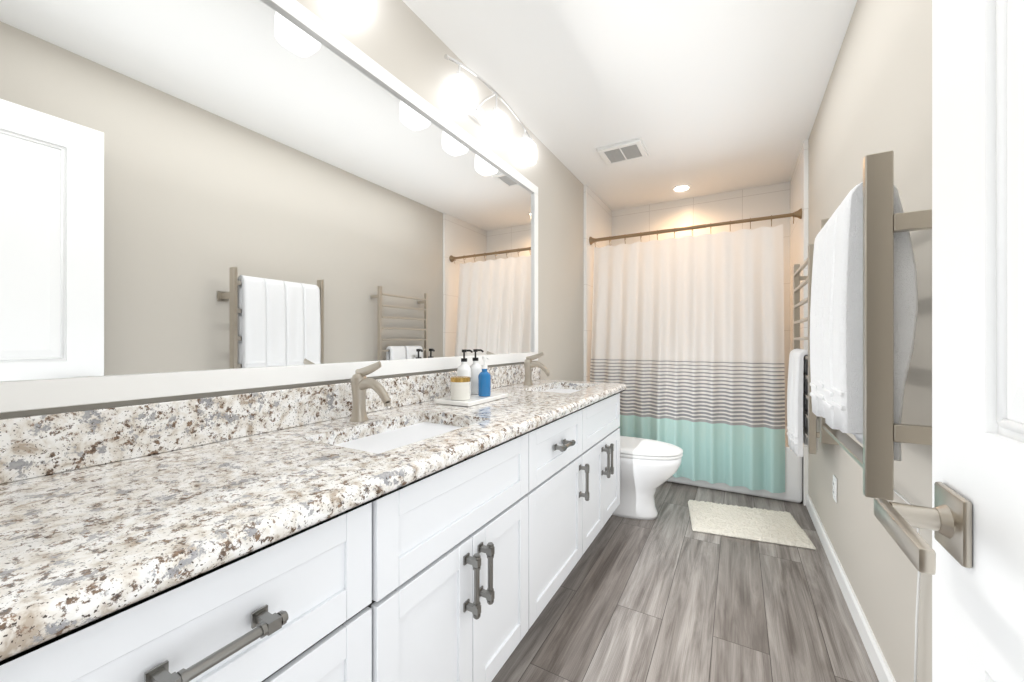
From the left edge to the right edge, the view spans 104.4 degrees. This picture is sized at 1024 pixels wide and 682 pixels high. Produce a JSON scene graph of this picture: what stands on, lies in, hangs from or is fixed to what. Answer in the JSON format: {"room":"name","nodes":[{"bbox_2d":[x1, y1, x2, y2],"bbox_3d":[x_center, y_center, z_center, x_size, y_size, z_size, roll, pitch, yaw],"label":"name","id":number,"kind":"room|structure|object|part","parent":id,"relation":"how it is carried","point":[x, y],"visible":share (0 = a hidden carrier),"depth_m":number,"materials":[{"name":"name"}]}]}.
{"room":"bathroom","nodes":[
{"label":"bathroom","id":0,"kind":"room"},
{"bbox_2d":[0,0,611,418],"bbox_3d":[-0.034,-0.122,2.365,0.125,2.465,4.380,0,0,30],"label":"wall","id":1,"kind":"structure","parent":0,"point":[401,41],"depth_m":2.70,"materials":[{"name":"beige paint"}]},
{"bbox_2d":[0,0,537,412],"bbox_3d":[-0.426,-0.441,1.572,0.021,1.138,2.390,0,0,30],"label":"mirror","id":2,"kind":"object","parent":1,"relation":"attached to","point":[202,196],"visible":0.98,"depth_m":1.03,"materials":[{"name":"clear glass"}]},
{"bbox_2d":[0,364,539,483],"bbox_3d":[-0.420,0.197,1.582,0.020,0.115,2.431,0,0,30],"label":"backsplash","id":3,"kind":"structure","parent":1,"relation":"attached to","point":[34,445],"depth_m":0.91,"materials":[{"name":"stone"}]},
{"bbox_2d":[323,0,372,28],"bbox_3d":[-0.674,-1.101,0.964,0.192,0.235,0.779,0,0,30],"label":"sconce","id":4,"kind":"object","parent":1,"relation":"attached to","point":[352,14],"visible":1,"depth_m":1.19,"materials":[{"name":"white glass"}]},
{"bbox_2d":[443,54,536,166],"bbox_3d":[-0.109,-1.101,1.959,0.192,0.235,0.779,0,0,30],"label":"sconce","id":5,"kind":"object","parent":1,"relation":"attached to","point":[459,95],"visible":1,"depth_m":1.89,"materials":[{"name":"white glass"}]},
{"bbox_2d":[402,0,856,210],"bbox_3d":[0.683,-1.385,1.958,1.775,0.060,4.380,0,0,30],"label":"ceiling","id":6,"kind":"structure","parent":0,"point":[705,97],"depth_m":2.04,"materials":[{"name":"white paint"}]},
{"bbox_2d":[596,137,648,165],"bbox_3d":[0.795,-1.344,2.838,0.310,0.022,0.290,0,0,30],"label":"ceiling vent","id":7,"kind":"object","parent":6,"relation":"in","point":[624,151],"visible":1,"depth_m":2.81,"materials":[{"name":"white plastic"}]},
{"bbox_2d":[671,184,691,191],"bbox_3d":[1.502,-1.350,3.517,0.170,0.008,0.170,0,0,30],"label":"recessed light","id":8,"kind":"object","parent":6,"relation":"in","point":[683,188],"visible":1,"depth_m":3.51,"materials":[{"name":"white plastic"}]},
{"bbox_2d":[491,481,878,681],"bbox_3d":[0.683,1.140,1.958,1.775,0.060,4.380,0,0,30],"label":"floor","id":9,"kind":"structure","parent":0,"point":[668,594],"depth_m":1.62,"materials":[{"name":"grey wood"}]},
{"bbox_2d":[0,388,625,681],"bbox_3d":[-0.173,0.702,1.442,0.587,0.815,2.431,0,0,30],"label":"bathroom vanity","id":10,"kind":"object","parent":9,"relation":"on","point":[360,527],"depth_m":0.80,"materials":[{"name":"white wood"}]},
{"bbox_2d":[0,380,625,651],"bbox_3d":[-0.172,0.275,1.453,0.578,0.040,2.449,0,0,30],"label":"countertop","id":11,"kind":"structure","parent":10,"relation":"on","point":[75,544],"depth_m":0.65,"materials":[{"name":"stone"}]},
{"bbox_2d":[344,361,395,423],"bbox_3d":[-0.443,0.158,1.246,0.167,0.193,0.058,0,0,30],"label":"faucet","id":12,"kind":"object","parent":11,"relation":"on","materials":[{"name":"silver metal"}]},
{"bbox_2d":[328,416,463,451],"bbox_3d":[-0.312,0.364,1.172,0.314,0.162,0.495,0,0,30],"label":"sink","id":13,"kind":"object","parent":11,"relation":"in","point":[379,439],"depth_m":1.24,"materials":[{"name":"white ceramic"}]},
{"bbox_2d":[435,392,507,406],"bbox_3d":[-0.165,0.245,1.704,0.170,0.018,0.310,0,0,30],"label":"tray","id":14,"kind":"object","parent":11,"relation":"on","point":[475,399],"visible":0.79,"depth_m":1.60,"materials":[{"name":"white stone"}]},
{"bbox_2d":[450,376,470,400],"bbox_3d":[-0.208,0.190,1.607,0.082,0.090,0.082,0,0,30],"label":"jar","id":15,"kind":"object","parent":14,"relation":"on","point":[460,387],"visible":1,"depth_m":1.57,"materials":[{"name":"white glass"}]},
{"bbox_2d":[457,349,472,395],"bbox_3d":[-0.203,0.136,1.709,0.060,0.199,0.072,0,0,30],"label":"bottle","id":16,"kind":"object","parent":14,"relation":"on","point":[464,369],"visible":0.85,"depth_m":1.69,"materials":[{"name":"white plastic"}]},
{"bbox_2d":[470,349,483,393],"bbox_3d":[-0.161,0.136,1.783,0.060,0.199,0.072,0,0,30],"label":"bottle","id":17,"kind":"object","parent":14,"relation":"on","point":[475,367],"visible":0.75,"depth_m":1.75,"materials":[{"name":"white plastic"}]},
{"bbox_2d":[478,356,490,396],"bbox_3d":[-0.114,0.151,1.713,0.054,0.169,0.071,0,0,30],"label":"bottle","id":18,"kind":"object","parent":14,"relation":"on","point":[484,382],"visible":0.96,"depth_m":1.69,"materials":[{"name":"blue plastic"}]},
{"bbox_2d":[520,352,549,383],"bbox_3d":[0.142,0.158,2.277,0.167,0.193,0.059,0,0,30],"label":"faucet","id":19,"kind":"object","parent":11,"relation":"on","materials":[{"name":"silver metal"}]},
{"bbox_2d":[536,384,579,391],"bbox_3d":[0.273,0.364,2.202,0.314,0.162,0.494,0,0,30],"label":"sink","id":20,"kind":"object","parent":11,"relation":"in","point":[555,387],"depth_m":2.39,"materials":[{"name":"white ceramic"}]},
{"bbox_2d":[612,436,682,519],"bbox_3d":[0.682,0.718,2.643,0.846,0.785,0.444,0,0,30],"label":"toilet","id":21,"kind":"object","parent":9,"relation":"on","point":[648,467],"visible":0.27,"depth_m":2.44,"materials":[{"name":"white ceramic"}]},
{"bbox_3d":[0.746,0.686,2.607,0.699,0.047,0.382,0,0,30],"label":"seat","id":22,"kind":"part","parent":21,"relation":"part of","materials":[{"name":"white plastic"}]},
{"bbox_2d":[667,426,801,502],"bbox_3d":[1.504,0.918,3.404,1.519,0.383,0.798,0,0,30],"label":"bathtub","id":23,"kind":"object","parent":9,"relation":"on","point":[793,478],"visible":0.19,"depth_m":2.73,"materials":[{"name":"white ceramic"}]},
{"bbox_2d":[688,500,815,549],"bbox_3d":[1.413,1.097,2.418,0.604,0.025,0.454,0,0,21],"label":"bath mat","id":24,"kind":"object","parent":9,"relation":"on","point":[765,525],"visible":1,"depth_m":2.36,"materials":[{"name":"beige fabric"}]},
{"bbox_2d":[612,182,787,425],"bbox_3d":[1.709,-0.122,3.764,1.575,2.465,0.025,0,0,30],"label":"wall","id":25,"kind":"structure","parent":0,"point":[763,201],"depth_m":3.66,"materials":[{"name":"tile"}]},
{"bbox_2d":[788,0,931,681],"bbox_3d":[1.401,-0.122,1.551,0.125,2.465,4.380,0,0,30],"label":"wall","id":26,"kind":"structure","parent":0,"point":[877,97],"depth_m":1.31,"materials":[{"name":"beige paint"}]},
{"bbox_2d":[589,208,801,492],"bbox_3d":[1.320,0.054,3.080,1.524,1.961,0.232,0,0,30],"label":"shower curtain","id":27,"kind":"object","parent":26,"relation":"hanging from","point":[687,343],"visible":0.92,"depth_m":3.00,"materials":[{"name":"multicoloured fabric"}]},
{"bbox_3d":[1.360,-0.876,3.149,1.524,0.099,0.072,0,0,30],"label":"rod","id":28,"kind":"part","parent":27,"relation":"part of","materials":[{"name":"brown metal"}]},
{"bbox_2d":[787,244,819,456],"bbox_3d":[1.590,0.071,2.127,0.163,1.063,0.600,0,0,30],"label":"towel rail","id":29,"kind":"object","parent":26,"relation":"attached to","point":[802,417],"visible":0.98,"depth_m":2.01,"materials":[{"name":"white fabric"}]},
{"bbox_2d":[832,475,836,502],"bbox_3d":[1.563,0.715,1.924,0.010,0.116,0.072,0,0,30],"label":"electrical outlet","id":30,"kind":"object","parent":26,"relation":"attached to","point":[834,489],"visible":0.98,"depth_m":1.91,"materials":[{"name":"white plastic"}]},
{"bbox_2d":[806,494,895,681],"bbox_3d":[1.157,1.067,1.211,0.013,0.085,3.348,0,0,30],"label":"baseboard","id":31,"kind":"structure","parent":26,"relation":"attached to","point":[882,670],"depth_m":1.55,"materials":[{"name":"white wood"}]},
{"bbox_2d":[810,151,931,681],"bbox_3d":[1.020,0.280,1.152,0.191,1.430,0.620,0,0,30],"label":"towel rail","id":32,"kind":"object","parent":26,"relation":"attached to","point":[864,306],"visible":0.98,"depth_m":0.93,"materials":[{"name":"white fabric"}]},
{"bbox_3d":[1.036,-0.035,1.142,0.154,0.800,0.620,0,0,30],"label":"frame","id":33,"kind":"part","parent":32,"relation":"part of","materials":[{"name":"silver metal"}]},
{"bbox_3d":[0.959,0.659,0.985,0.110,0.672,0.155,0,0,30],"label":"cord","id":34,"kind":"part","parent":32,"relation":"part of","materials":[{"name":"white plastic"}]},
{"bbox_3d":[-0.373,-0.122,0.097,1.575,2.465,0.100,0,0,30],"label":"wall","id":35,"kind":"structure","parent":0,"visible":0},
{"bbox_2d":[932,0,1023,681],"bbox_3d":[0.339,0.076,0.157,0.035,2.043,0.696,0,0,30],"label":"door","id":36,"kind":"structure","parent":35,"relation":"in","point":[978,279],"depth_m":0.38,"materials":[{"name":"white paint"}]},
{"bbox_2d":[874,482,971,574],"bbox_3d":[0.467,0.190,0.382,0.163,0.066,0.182,0,0,30],"label":"door handle","id":37,"kind":"object","parent":36,"relation":"attached to","point":[947,519],"depth_m":0.40,"materials":[{"name":"silver metal"}]}
]}

